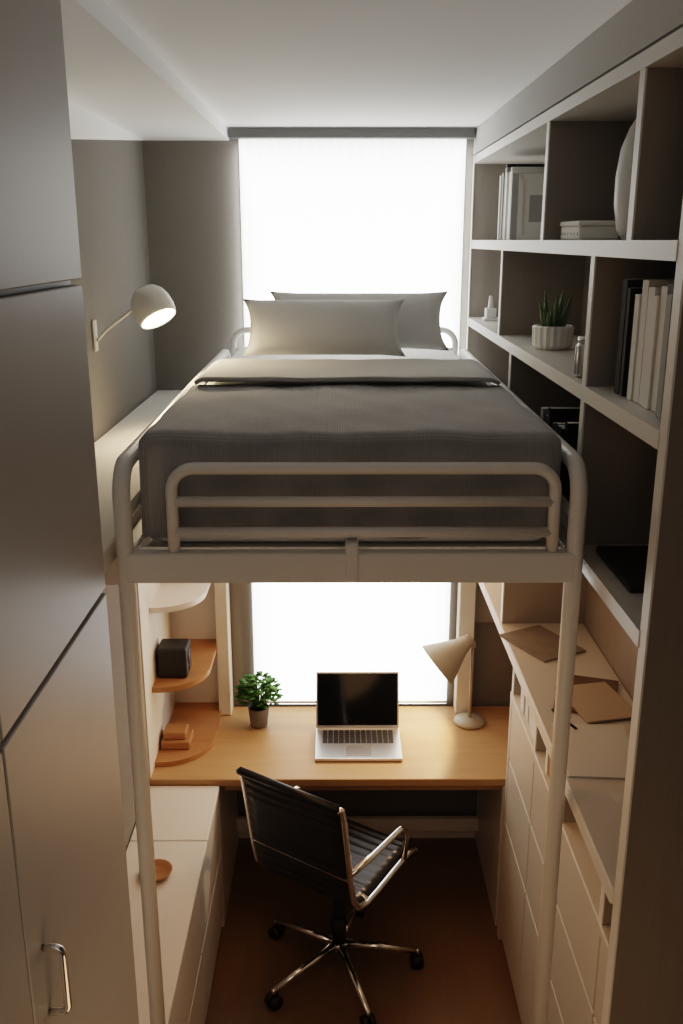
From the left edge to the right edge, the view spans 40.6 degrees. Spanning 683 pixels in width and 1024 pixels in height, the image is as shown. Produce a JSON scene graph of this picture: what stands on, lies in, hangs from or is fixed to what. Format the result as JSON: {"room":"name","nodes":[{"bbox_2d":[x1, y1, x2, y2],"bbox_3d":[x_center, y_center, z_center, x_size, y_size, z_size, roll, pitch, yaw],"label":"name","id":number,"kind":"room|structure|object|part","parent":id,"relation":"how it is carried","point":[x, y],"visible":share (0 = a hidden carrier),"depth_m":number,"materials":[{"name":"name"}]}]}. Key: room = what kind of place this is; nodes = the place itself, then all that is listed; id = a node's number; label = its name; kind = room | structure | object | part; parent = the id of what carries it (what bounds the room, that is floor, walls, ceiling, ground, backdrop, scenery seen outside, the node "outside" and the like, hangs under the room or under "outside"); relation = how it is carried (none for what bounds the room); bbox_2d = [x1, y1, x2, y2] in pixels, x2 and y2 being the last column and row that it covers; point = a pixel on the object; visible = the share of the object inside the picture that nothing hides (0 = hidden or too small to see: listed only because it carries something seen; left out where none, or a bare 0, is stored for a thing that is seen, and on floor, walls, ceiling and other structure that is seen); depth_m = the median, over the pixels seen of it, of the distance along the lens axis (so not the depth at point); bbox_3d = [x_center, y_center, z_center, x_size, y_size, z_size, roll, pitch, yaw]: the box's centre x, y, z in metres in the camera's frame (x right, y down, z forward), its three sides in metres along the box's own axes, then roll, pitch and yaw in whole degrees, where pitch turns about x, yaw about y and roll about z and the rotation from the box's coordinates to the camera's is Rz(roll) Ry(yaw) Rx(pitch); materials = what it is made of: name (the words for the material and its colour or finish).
{"room":"bedroom","nodes":[
{"label":"bedroom","id":0,"kind":"room"},
{"bbox_2d":[71,139,155,849],"bbox_3d":[-0.865,0.809,1.694,0.100,3.390,5.400,0,16,0],"label":"wall","id":1,"kind":"structure","parent":0,"point":[109,183],"depth_m":3.38,"materials":[{"name":"beige paint"}]},
{"bbox_2d":[91,284,175,351],"bbox_3d":[-0.682,-0.637,3.039,0.277,0.217,0.143,0,16,0],"label":"wall lamp","id":2,"kind":"object","parent":1,"relation":"attached to","point":[152,307],"visible":1,"depth_m":2.99,"materials":[{"name":"white metal"}]},
{"bbox_3d":[-0.730,-0.611,3.049,0.182,0.160,0.034,0,16,0],"label":"arm and plate","id":3,"kind":"part","parent":2,"relation":"part of","materials":[{"name":"white metal"}]},
{"bbox_3d":[-0.626,-0.683,3.034,0.138,0.116,0.138,-29,-6,8],"label":"lamp shade","id":4,"kind":"part","parent":2,"relation":"part of","materials":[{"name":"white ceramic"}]},
{"bbox_2d":[142,309,173,327],"bbox_3d":[-0.601,-0.636,3.028,0.114,0.003,0.114,-29,-6,8],"label":"diffuser","id":5,"kind":"object","parent":2,"relation":"attached to","point":[159,317],"depth_m":3.03,"materials":[{"name":"white plastic"}]},
{"bbox_2d":[94,390,181,584],"bbox_3d":[-0.664,-0.106,2.981,0.305,0.200,2.413,0,16,0],"label":"ledge shelf","id":6,"kind":"object","parent":1,"relation":"attached to","point":[116,440],"visible":0.19,"depth_m":2.77,"materials":[{"name":"white"}]},
{"bbox_2d":[142,138,512,815],"bbox_3d":[0.011,0.029,4.345,1.870,3.390,0.120,0,16,0],"label":"wall","id":7,"kind":"structure","parent":0,"point":[193,200],"depth_m":4.00,"materials":[{"name":"beige paint"}]},
{"bbox_2d":[228,128,474,703],"bbox_3d":[0.042,-0.310,4.150,1.002,2.622,0.058,0,16,0],"label":"roller blind","id":8,"kind":"object","parent":7,"relation":"attached to","point":[324,210],"visible":0.53,"depth_m":3.94,"materials":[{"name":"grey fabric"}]},
{"bbox_2d":[239,831,474,837],"bbox_3d":[0.011,1.627,4.745,1.670,0.100,0.015,0,16,0],"label":"baseboard","id":9,"kind":"structure","parent":7,"relation":"attached to","point":[242,834],"depth_m":4.75,"materials":[{"name":"white laminate"}]},
{"bbox_2d":[205,838,521,1023],"bbox_3d":[0.020,2.459,2.235,1.870,0.080,5.500,0,16,0],"label":"floor","id":10,"kind":"structure","parent":0,"point":[437,902],"depth_m":3.98,"materials":[{"name":"brown wood"}]},
{"bbox_2d":[0,0,138,1023],"bbox_3d":[-0.611,1.161,0.591,0.393,3.338,2.877,0,16,0],"label":"wardrobe","id":11,"kind":"object","parent":10,"relation":"on","point":[67,952],"visible":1,"depth_m":1.43,"materials":[{"name":"grey laminate"}]},
{"bbox_2d":[126,786,222,1023],"bbox_3d":[-0.665,1.758,3.183,0.300,0.730,1.751,0,16,0],"label":"storage cabinet","id":12,"kind":"object","parent":10,"relation":"on","point":[185,819],"visible":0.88,"depth_m":3.44,"materials":[{"name":"white laminate"}]},
{"bbox_2d":[155,859,172,881],"bbox_3d":[-0.675,1.311,3.365,0.120,0.022,0.120,0,16,0],"label":"wooden bowl","id":13,"kind":"object","parent":12,"relation":"on","point":[163,868],"visible":0.56,"depth_m":3.38,"materials":[{"name":"brown wood"}]},
{"bbox_2d":[149,706,509,926],"bbox_3d":[0.006,1.406,4.334,1.650,0.755,0.642,0,16,0],"label":"desk","id":14,"kind":"object","parent":10,"relation":"on","point":[438,754],"visible":0.75,"depth_m":4.15,"materials":[{"name":"brown wood"}]},
{"bbox_2d":[136,583,232,777],"bbox_3d":[-0.674,0.401,4.045,0.291,1.334,0.639,0,16,0],"label":"corner shelf","id":15,"kind":"object","parent":14,"relation":"on","point":[199,613],"visible":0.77,"depth_m":4.24,"materials":[{"name":"white laminate"}]},
{"bbox_2d":[157,639,190,677],"bbox_3d":[-0.734,0.642,4.064,0.133,0.140,0.120,0,16,0],"label":"speaker","id":16,"kind":"object","parent":15,"relation":"on","point":[173,655],"visible":1,"depth_m":4.01},
{"bbox_2d":[160,723,193,748],"bbox_3d":[-0.738,1.004,4.150,0.130,0.070,0.120,0,16,0],"label":"wooden block","id":17,"kind":"object","parent":15,"relation":"on","point":[175,735],"visible":1,"depth_m":4.11,"materials":[{"name":"brown wood"}]},
{"bbox_3d":[-0.545,1.423,4.339,0.040,0.720,0.635,0,16,0],"label":"leg panel","id":18,"kind":"part","parent":14,"relation":"part of","materials":[{"name":"white laminate"}]},
{"bbox_2d":[234,671,283,728],"bbox_3d":[-0.385,0.879,4.322,0.233,0.260,0.228,0,16,0],"label":"potted plant","id":19,"kind":"object","parent":14,"relation":"on","point":[262,691],"visible":1,"depth_m":4.29,"materials":[{"name":"green plant"}]},
{"bbox_3d":[-0.389,0.958,4.346,0.100,0.095,0.100,0,16,0],"label":"pot","id":20,"kind":"part","parent":19,"relation":"part of","materials":[{"name":"grey ceramic"}]},
{"bbox_2d":[315,672,402,761],"bbox_3d":[0.075,0.918,4.172,0.385,0.270,0.336,0,16,0],"label":"laptop","id":21,"kind":"object","parent":14,"relation":"on","point":[357,713],"visible":1,"depth_m":4.29,"materials":[{"name":"silver metal"}]},
{"bbox_2d":[422,633,484,729],"bbox_3d":[0.526,0.786,4.284,0.311,0.459,0.225,0,16,0],"label":"desk lamp","id":22,"kind":"object","parent":14,"relation":"on","point":[448,656],"depth_m":4.22,"materials":[{"name":"white metal"}]},
{"bbox_3d":[0.717,1.422,4.343,0.060,0.720,0.635,0,16,0],"label":"leg panel","id":23,"kind":"part","parent":14,"relation":"part of","materials":[{"name":"white laminate"}]},
{"bbox_2d":[236,767,423,1023],"bbox_3d":[-0.034,1.414,3.767,0.664,1.060,0.700,11,20,32],"label":"office chair","id":24,"kind":"object","parent":10,"relation":"on","point":[304,838],"visible":1,"depth_m":3.52,"materials":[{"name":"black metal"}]},
{"bbox_3d":[-0.038,1.183,3.642,0.432,0.534,0.572,11,19,32],"label":"sling seat","id":25,"kind":"part","parent":24,"relation":"part of","materials":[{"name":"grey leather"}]},
{"bbox_2d":[112,327,587,1023],"bbox_3d":[0.015,0.735,3.351,1.066,2.598,2.179,0,16,0],"label":"bed","id":26,"kind":"object","parent":10,"relation":"on","point":[550,553],"visible":0.64,"depth_m":2.05,"materials":[{"name":"white metal"}]},
{"bbox_2d":[241,299,405,356],"bbox_3d":[-0.061,-0.632,3.168,0.562,0.187,0.146,0,16,-1],"label":"pillow","id":27,"kind":"object","parent":26,"relation":"on","point":[277,327],"visible":1,"depth_m":3.12,"materials":[{"name":"white fabric"}]},
{"bbox_2d":[194,358,500,385],"bbox_3d":[0.016,-0.438,2.876,0.887,0.027,0.435,0,16,0],"label":"sheet","id":28,"kind":"object","parent":26,"relation":"on","point":[237,369],"visible":1,"depth_m":2.81,"materials":[{"name":"white fabric"}]},
{"bbox_2d":[138,384,560,538],"bbox_3d":[0.018,-0.157,2.392,0.949,0.247,0.724,0,16,0],"label":"blanket","id":29,"kind":"object","parent":26,"relation":"on","point":[230,422],"visible":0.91,"depth_m":2.06,"materials":[{"name":"grey fabric"}]},
{"bbox_3d":[0.016,-0.313,3.004,0.902,0.240,1.940,0,16,0],"label":"mattress","id":30,"kind":"part","parent":26,"relation":"part of","materials":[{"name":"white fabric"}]},
{"bbox_2d":[269,291,449,350],"bbox_3d":[0.063,-0.684,3.309,0.647,0.203,0.143,0,16,-1],"label":"pillow","id":31,"kind":"object","parent":26,"relation":"on","point":[418,319],"visible":0.4,"depth_m":3.27,"materials":[{"name":"white fabric"}]},
{"bbox_2d":[453,27,682,1023],"bbox_3d":[0.698,0.457,3.083,0.303,3.283,2.545,0,16,0],"label":"shelving unit","id":32,"kind":"object","parent":10,"relation":"on","point":[617,954],"visible":0.83,"depth_m":2.18,"materials":[{"name":"white laminate"}]},
{"bbox_2d":[482,296,497,320],"bbox_3d":[0.616,-0.844,3.819,0.060,0.098,0.080,0,16,0],"label":"ornament","id":33,"kind":"object","parent":32,"relation":"on","point":[490,312],"visible":0.94,"depth_m":3.80,"materials":[{"name":"white ceramic"}]},
{"bbox_2d":[497,164,544,239],"bbox_3d":[0.690,-1.146,3.413,0.175,0.268,0.270,0,16,0],"label":"books","id":34,"kind":"object","parent":32,"relation":"on","point":[509,180],"visible":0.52,"depth_m":3.35,"materials":[{"name":"white paper"}]},
{"bbox_2d":[520,688,534,740],"bbox_3d":[0.761,0.653,3.461,0.126,0.290,0.305,0,16,0],"label":"binders","id":35,"kind":"object","parent":32,"relation":"on","point":[524,706],"visible":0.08,"depth_m":3.50,"materials":[{"name":"white paper"}]},
{"bbox_2d":[516,173,543,239],"bbox_3d":[0.705,-1.062,3.219,0.180,0.220,0.046,3,17,11],"label":"framed picture","id":36,"kind":"object","parent":32,"relation":"on","point":[530,190],"visible":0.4,"depth_m":3.22,"materials":[{"name":"white paper"}]},
{"bbox_2d":[545,749,550,776],"bbox_3d":[0.761,0.799,3.021,0.124,0.258,0.258,0,16,0],"label":"books","id":37,"kind":"object","parent":32,"relation":"on","point":[547,760],"visible":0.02,"depth_m":3.14,"materials":[{"name":"beige paper"}]},
{"bbox_2d":[532,290,573,349],"bbox_3d":[0.645,-0.586,2.811,0.126,0.174,0.124,0,16,0],"label":"potted succulent","id":38,"kind":"object","parent":32,"relation":"on","point":[553,333],"visible":1,"depth_m":2.79,"materials":[{"name":"white ceramic"}]},
{"bbox_2d":[532,324,573,349],"bbox_3d":[0.645,-0.536,2.826,0.126,0.070,0.124,0,16,0],"label":"planter","id":39,"kind":"object","parent":38,"relation":"on","point":[544,336],"depth_m":2.78,"materials":[{"name":"white ceramic"}]},
{"bbox_2d":[540,407,579,500],"bbox_3d":[0.678,-0.170,2.628,0.175,0.239,0.293,0,16,0],"label":"books","id":40,"kind":"object","parent":32,"relation":"on","point":[564,421],"visible":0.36,"depth_m":2.53,"materials":[{"name":"grey paper"}]},
{"bbox_2d":[499,625,631,810],"bbox_3d":[0.678,0.559,2.576,0.300,0.010,1.222,0,16,0],"label":"papers","id":41,"kind":"object","parent":32,"relation":"on","point":[594,750],"visible":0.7,"depth_m":2.54,"materials":[{"name":"brown kraft paper"},{"name":"white paper"}]},
{"bbox_2d":[574,336,584,376],"bbox_3d":[0.592,-0.376,2.237,0.054,0.095,0.055,0,16,0],"label":"bottle","id":42,"kind":"object","parent":32,"relation":"on","point":[579,349],"visible":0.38,"depth_m":2.22,"materials":[{"name":"silver metal"}]},
{"bbox_2d":[560,221,618,238],"bbox_3d":[0.641,-0.730,2.394,0.106,0.045,0.206,0,16,0],"label":"storage box","id":43,"kind":"object","parent":32,"relation":"on","point":[570,229],"visible":0.92,"depth_m":2.30,"materials":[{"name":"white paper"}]},
{"bbox_2d":[596,546,647,591],"bbox_3d":[0.693,0.122,2.030,0.200,0.016,0.260,0,16,0],"label":"notebook","id":44,"kind":"object","parent":32,"relation":"on","point":[628,563],"visible":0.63,"depth_m":2.04,"materials":[{"name":"black paper"}]},
{"bbox_2d":[614,120,635,238],"bbox_3d":[0.712,-0.783,2.138,0.150,0.292,0.150,0,16,0],"label":"vase","id":45,"kind":"object","parent":32,"relation":"on","point":[624,168],"visible":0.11,"depth_m":2.12,"materials":[{"name":"white ceramic"}]},
{"bbox_2d":[614,279,674,417],"bbox_3d":[0.680,-0.335,1.837,0.174,0.243,0.308,0,16,0],"label":"books","id":46,"kind":"object","parent":32,"relation":"on","point":[646,304],"visible":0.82,"depth_m":1.84,"materials":[{"name":"grey paper"}]},
{"bbox_2d":[60,0,682,154],"bbox_3d":[0.020,-0.781,1.282,1.870,0.265,5.500,0,16,0],"label":"ceiling","id":47,"kind":"structure","parent":0,"point":[136,69],"depth_m":2.29,"materials":[{"name":"white paint"}]},
{"bbox_3d":[-0.635,-0.742,1.291,0.360,0.185,5.300,0,16,0],"label":"drop panel","id":48,"kind":"part","parent":47,"relation":"part of","materials":[{"name":"white paint"}]},
{"bbox_3d":[0.706,-0.784,1.283,0.297,0.100,5.300,0,16,0],"label":"drop panel","id":49,"kind":"part","parent":47,"relation":"part of","materials":[{"name":"grey paint"}]}
]}

